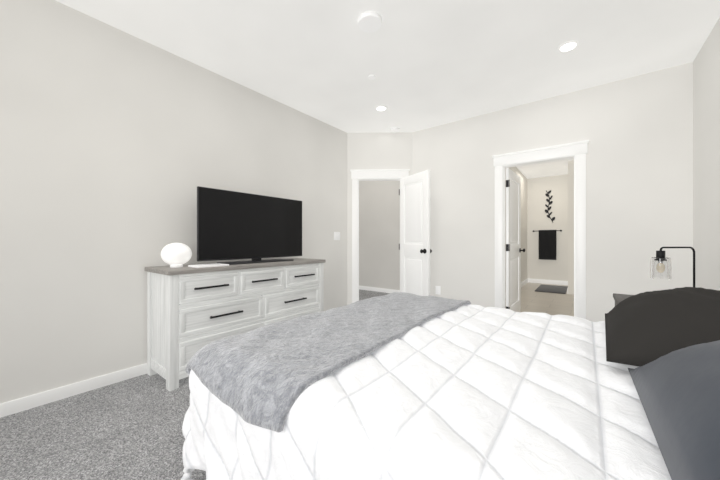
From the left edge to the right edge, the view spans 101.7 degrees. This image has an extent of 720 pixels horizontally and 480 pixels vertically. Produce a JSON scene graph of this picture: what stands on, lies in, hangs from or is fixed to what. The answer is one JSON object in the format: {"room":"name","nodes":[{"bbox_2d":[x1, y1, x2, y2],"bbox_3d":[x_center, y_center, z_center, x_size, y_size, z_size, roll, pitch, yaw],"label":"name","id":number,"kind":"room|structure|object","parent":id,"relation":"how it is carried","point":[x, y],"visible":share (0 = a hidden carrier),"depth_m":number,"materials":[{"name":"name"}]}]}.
{"room":"bedroom","nodes":[
{"label":"bedroom","id":0,"kind":"room"},
{"bbox_2d":[0,0,346,403],"bbox_3d":[-1.619,-0.277,2.705,0.110,2.740,4.530,0,0,38],"label":"wall","id":1,"kind":"structure","parent":0,"point":[117,147],"depth_m":2.23,"materials":[{"name":"paint"}]},
{"bbox_2d":[0,363,146,417],"bbox_3d":[-1.539,1.050,2.706,0.014,0.085,4.410,0,0,38],"label":"baseboard","id":2,"kind":"structure","parent":1,"relation":"attached to","point":[34,400],"depth_m":2.04,"materials":[{"name":"white wood"}]},
{"bbox_2d":[334,232,339,239],"bbox_3d":[-0.333,-0.072,4.277,0.009,0.120,0.130,0,0,38],"label":"switch plate","id":3,"kind":"object","parent":1,"relation":"attached to","point":[336,235],"visible":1,"depth_m":4.27,"materials":[{"name":"white plastic"}]},
{"bbox_2d":[0,289,389,479],"bbox_3d":[-0.152,1.123,2.799,5.700,0.060,6.650,0,0,38],"label":"floor","id":4,"kind":"structure","parent":0,"point":[129,429],"depth_m":1.65,"materials":[{"name":"grey carpet"}]},
{"bbox_2d":[145,258,325,390],"bbox_3d":[-1.077,0.653,2.886,0.503,0.880,1.610,0,0,38],"label":"dresser","id":5,"kind":"object","parent":4,"relation":"on","point":[191,311],"visible":0.85,"depth_m":2.40,"materials":[{"name":"white wood"}]},
{"bbox_2d":[161,243,191,267],"bbox_3d":[-1.487,0.113,2.376,0.216,0.199,0.216,0,0,38],"label":"globe lamp","id":6,"kind":"object","parent":5,"relation":"on","point":[175,255],"visible":1,"depth_m":2.31,"materials":[{"name":"white glass"}]},
{"bbox_2d":[188,263,228,267],"bbox_3d":[-1.261,0.204,2.448,0.170,0.015,0.260,0,0,38],"label":"book","id":7,"kind":"object","parent":5,"relation":"on","point":[207,265],"visible":1,"depth_m":2.39,"materials":[{"name":"white paper"}]},
{"bbox_2d":[197,186,301,264],"bbox_3d":[-1.028,-0.128,2.956,0.240,0.679,1.160,0,0,38],"label":"tv","id":8,"kind":"object","parent":5,"relation":"on","point":[234,225],"visible":0.98,"depth_m":2.84,"materials":[{"name":"black plastic"}]},
{"bbox_2d":[181,287,719,479],"bbox_3d":[0.538,0.648,1.305,2.150,0.957,1.954,0,0,38],"label":"bed","id":9,"kind":"object","parent":4,"relation":"on","point":[399,386],"visible":1,"depth_m":0.92,"materials":[{"name":"white fabric"}]},
{"bbox_2d":[185,292,472,432],"bbox_3d":[0.025,0.564,1.768,0.750,0.272,1.820,0,0,38],"label":"throw","id":10,"kind":"object","parent":9,"relation":"on","point":[257,380],"depth_m":1.16,"materials":[{"name":"grey fabric"}]},
{"bbox_2d":[613,293,632,305],"bbox_3d":[1.963,0.743,1.796,0.595,0.700,0.580,0,0,38],"label":"nightstand","id":11,"kind":"object","parent":4,"relation":"on","point":[618,298],"visible":0.06,"depth_m":2.08,"materials":[{"name":"grey wood"}]},
{"bbox_2d":[650,247,694,286],"bbox_3d":[2.042,0.214,1.868,0.299,0.356,0.299,0,0,38],"label":"lamp","id":12,"kind":"object","parent":11,"relation":"on","point":[660,266],"visible":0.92,"depth_m":1.83,"materials":[{"name":"clear glass"}]},
{"bbox_2d":[347,132,411,304],"bbox_3d":[0.282,-0.277,4.507,1.148,2.740,0.110,0,0,2],"label":"wall","id":13,"kind":"structure","parent":0,"point":[390,150],"depth_m":4.46,"materials":[{"name":"paint"}]},
{"bbox_2d":[350,169,409,302],"bbox_3d":[0.302,0.006,4.488,0.894,2.173,0.154,0,0,2],"label":"door frame","id":14,"kind":"structure","parent":13,"relation":"attached to","point":[357,175],"depth_m":4.44,"materials":[{"name":"white wood"}]},
{"bbox_2d":[399,170,431,295],"bbox_3d":[0.757,0.075,4.131,0.177,2.020,0.666,0,0,-26],"label":"entry door","id":15,"kind":"structure","parent":13,"relation":"in","point":[414,244],"depth_m":4.07,"materials":[{"name":"white wood"}]},
{"bbox_2d":[359,181,399,289],"bbox_3d":[0.604,-0.277,6.231,2.710,2.740,0.110,0,0,38],"label":"wall","id":16,"kind":"structure","parent":0,"point":[379,233],"depth_m":6.30,"materials":[{"name":"paint"}]},
{"bbox_2d":[359,286,399,292],"bbox_3d":[0.566,1.050,6.181,2.490,0.085,0.014,0,0,38],"label":"baseboard","id":17,"kind":"structure","parent":16,"relation":"attached to","point":[384,290],"depth_m":6.30,"materials":[{"name":"white wood"}]},
{"bbox_2d":[55,0,719,178],"bbox_3d":[0.962,-1.671,4.245,5.700,0.072,10.300,0,0,38],"label":"ceiling","id":18,"kind":"structure","parent":0,"point":[430,63],"depth_m":2.49,"materials":[{"name":"paint"}]},
{"bbox_2d":[358,11,381,32],"bbox_3d":[0.073,-1.632,2.190,0.184,0.030,0.184,0,0,38],"label":"smoke detector","id":19,"kind":"object","parent":18,"relation":"attached to","point":[369,21],"visible":1,"depth_m":2.16,"materials":[{"name":"white plastic"}]},
{"bbox_2d":[375,105,386,110],"bbox_3d":[0.264,-1.643,3.634,0.150,0.008,0.150,0,0,38],"label":"recessed light","id":20,"kind":"object","parent":18,"relation":"in","point":[381,108],"visible":1,"depth_m":3.62,"materials":[{"name":"white plastic"}]},
{"bbox_2d":[391,127,399,132],"bbox_3d":[0.516,-1.632,4.310,0.132,0.030,0.132,0,0,38],"label":"smoke detector","id":21,"kind":"object","parent":18,"relation":"attached to","point":[394,129],"visible":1,"depth_m":4.29,"materials":[{"name":"white plastic"}]},
{"bbox_2d":[557,40,578,52],"bbox_3d":[1.761,-1.643,2.481,0.150,0.008,0.150,0,0,38],"label":"recessed light","id":22,"kind":"object","parent":18,"relation":"in","point":[568,46],"visible":1,"depth_m":2.47,"materials":[{"name":"white plastic"}]},
{"bbox_2d":[505,167,526,291],"bbox_3d":[2.941,-0.277,5.914,0.110,2.740,4.740,0,0,38],"label":"wall","id":23,"kind":"structure","parent":0,"point":[516,170],"depth_m":7.28,"materials":[{"name":"paint"}]},
{"bbox_2d":[505,278,527,297],"bbox_3d":[3.005,1.040,5.896,0.014,0.105,4.690,0,0,38],"label":"baseboard","id":24,"kind":"structure","parent":23,"relation":"attached to","point":[524,282],"depth_m":7.20,"materials":[{"name":"white wood"}]},
{"bbox_2d":[505,282,573,316],"bbox_3d":[3.637,1.123,5.498,2.990,0.060,5.050,0,0,38],"label":"floor","id":25,"kind":"structure","parent":0,"point":[532,300],"depth_m":5.29,"materials":[{"name":"beige tile"}]},
{"bbox_2d":[535,284,567,293],"bbox_3d":[4.358,1.085,6.647,0.550,0.015,1.150,0,0,38],"label":"bath mat","id":26,"kind":"object","parent":25,"relation":"on","point":[552,289],"visible":0.92,"depth_m":6.51,"materials":[{"name":"grey fabric"}]},
{"bbox_2d":[527,174,567,280],"bbox_3d":[4.993,-0.277,7.394,1.555,2.740,0.110,0,0,38],"label":"wall","id":27,"kind":"structure","parent":0,"point":[538,219],"depth_m":7.48,"materials":[{"name":"paint"}]},
{"bbox_2d":[528,278,567,284],"bbox_3d":[4.795,1.040,7.469,0.870,0.105,0.014,0,0,38],"label":"baseboard","id":28,"kind":"structure","parent":27,"relation":"attached to","point":[544,281],"depth_m":7.46,"materials":[{"name":"white"}]},
{"bbox_2d":[545,190,554,221],"bbox_3d":[4.819,-0.877,7.434,0.224,0.827,0.016,0,0,38],"label":"branch","id":29,"kind":"object","parent":27,"relation":"attached to","point":[549,208],"visible":0.96,"depth_m":7.44,"materials":[{"name":"black metal"}]},
{"bbox_3d":[4.757,-0.257,7.460,0.633,0.044,0.073,0,0,38],"label":"towel rail","id":30,"kind":"object","parent":27,"relation":"attached to","visible":0},
{"bbox_2d":[539,230,556,259],"bbox_3d":[4.752,0.096,7.429,0.382,0.754,0.054,0,0,38],"label":"hanging towel","id":31,"kind":"object","parent":30,"relation":"hanging from","point":[547,245],"visible":0.98,"depth_m":7.41,"materials":[{"name":"black fabric"}]},
{"bbox_2d":[412,62,692,321],"bbox_3d":[1.961,-0.277,3.608,2.860,2.740,0.110,0,0,38],"label":"wall","id":32,"kind":"structure","parent":0,"point":[636,132],"depth_m":3.10,"materials":[{"name":"paint"}]},
{"bbox_2d":[436,286,440,294],"bbox_3d":[1.115,0.703,4.186,0.075,0.120,0.006,0,0,38],"label":"electrical outlet plate","id":33,"kind":"object","parent":32,"relation":"attached to","point":[438,289],"visible":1,"depth_m":4.18,"materials":[{"name":"white plastic"}]},
{"bbox_2d":[506,168,524,311],"bbox_3d":[2.109,0.075,4.024,0.177,2.020,0.731,0,0,40],"label":"door","id":34,"kind":"structure","parent":32,"relation":"in","point":[513,241],"depth_m":3.97,"materials":[{"name":"white wood"}]},
{"bbox_2d":[492,140,588,318],"bbox_3d":[2.113,0.006,3.491,0.969,2.173,0.190,0,0,38],"label":"door frame","id":35,"kind":"structure","parent":32,"relation":"attached to","point":[577,151],"depth_m":3.30,"materials":[{"name":"white wood"}]},
{"bbox_2d":[568,160,573,294],"bbox_3d":[3.932,-0.277,5.151,0.520,2.740,4.740,0,0,38],"label":"wall","id":36,"kind":"structure","parent":0,"point":[570,227],"depth_m":6.00,"materials":[{"name":"paint"}]},
{"bbox_2d":[693,18,719,289],"bbox_3d":[1.578,-0.277,0.678,0.110,2.740,5.220,0,0,38],"label":"wall","id":37,"kind":"structure","parent":0,"point":[706,154],"depth_m":2.37,"materials":[{"name":"paint"}]}
]}

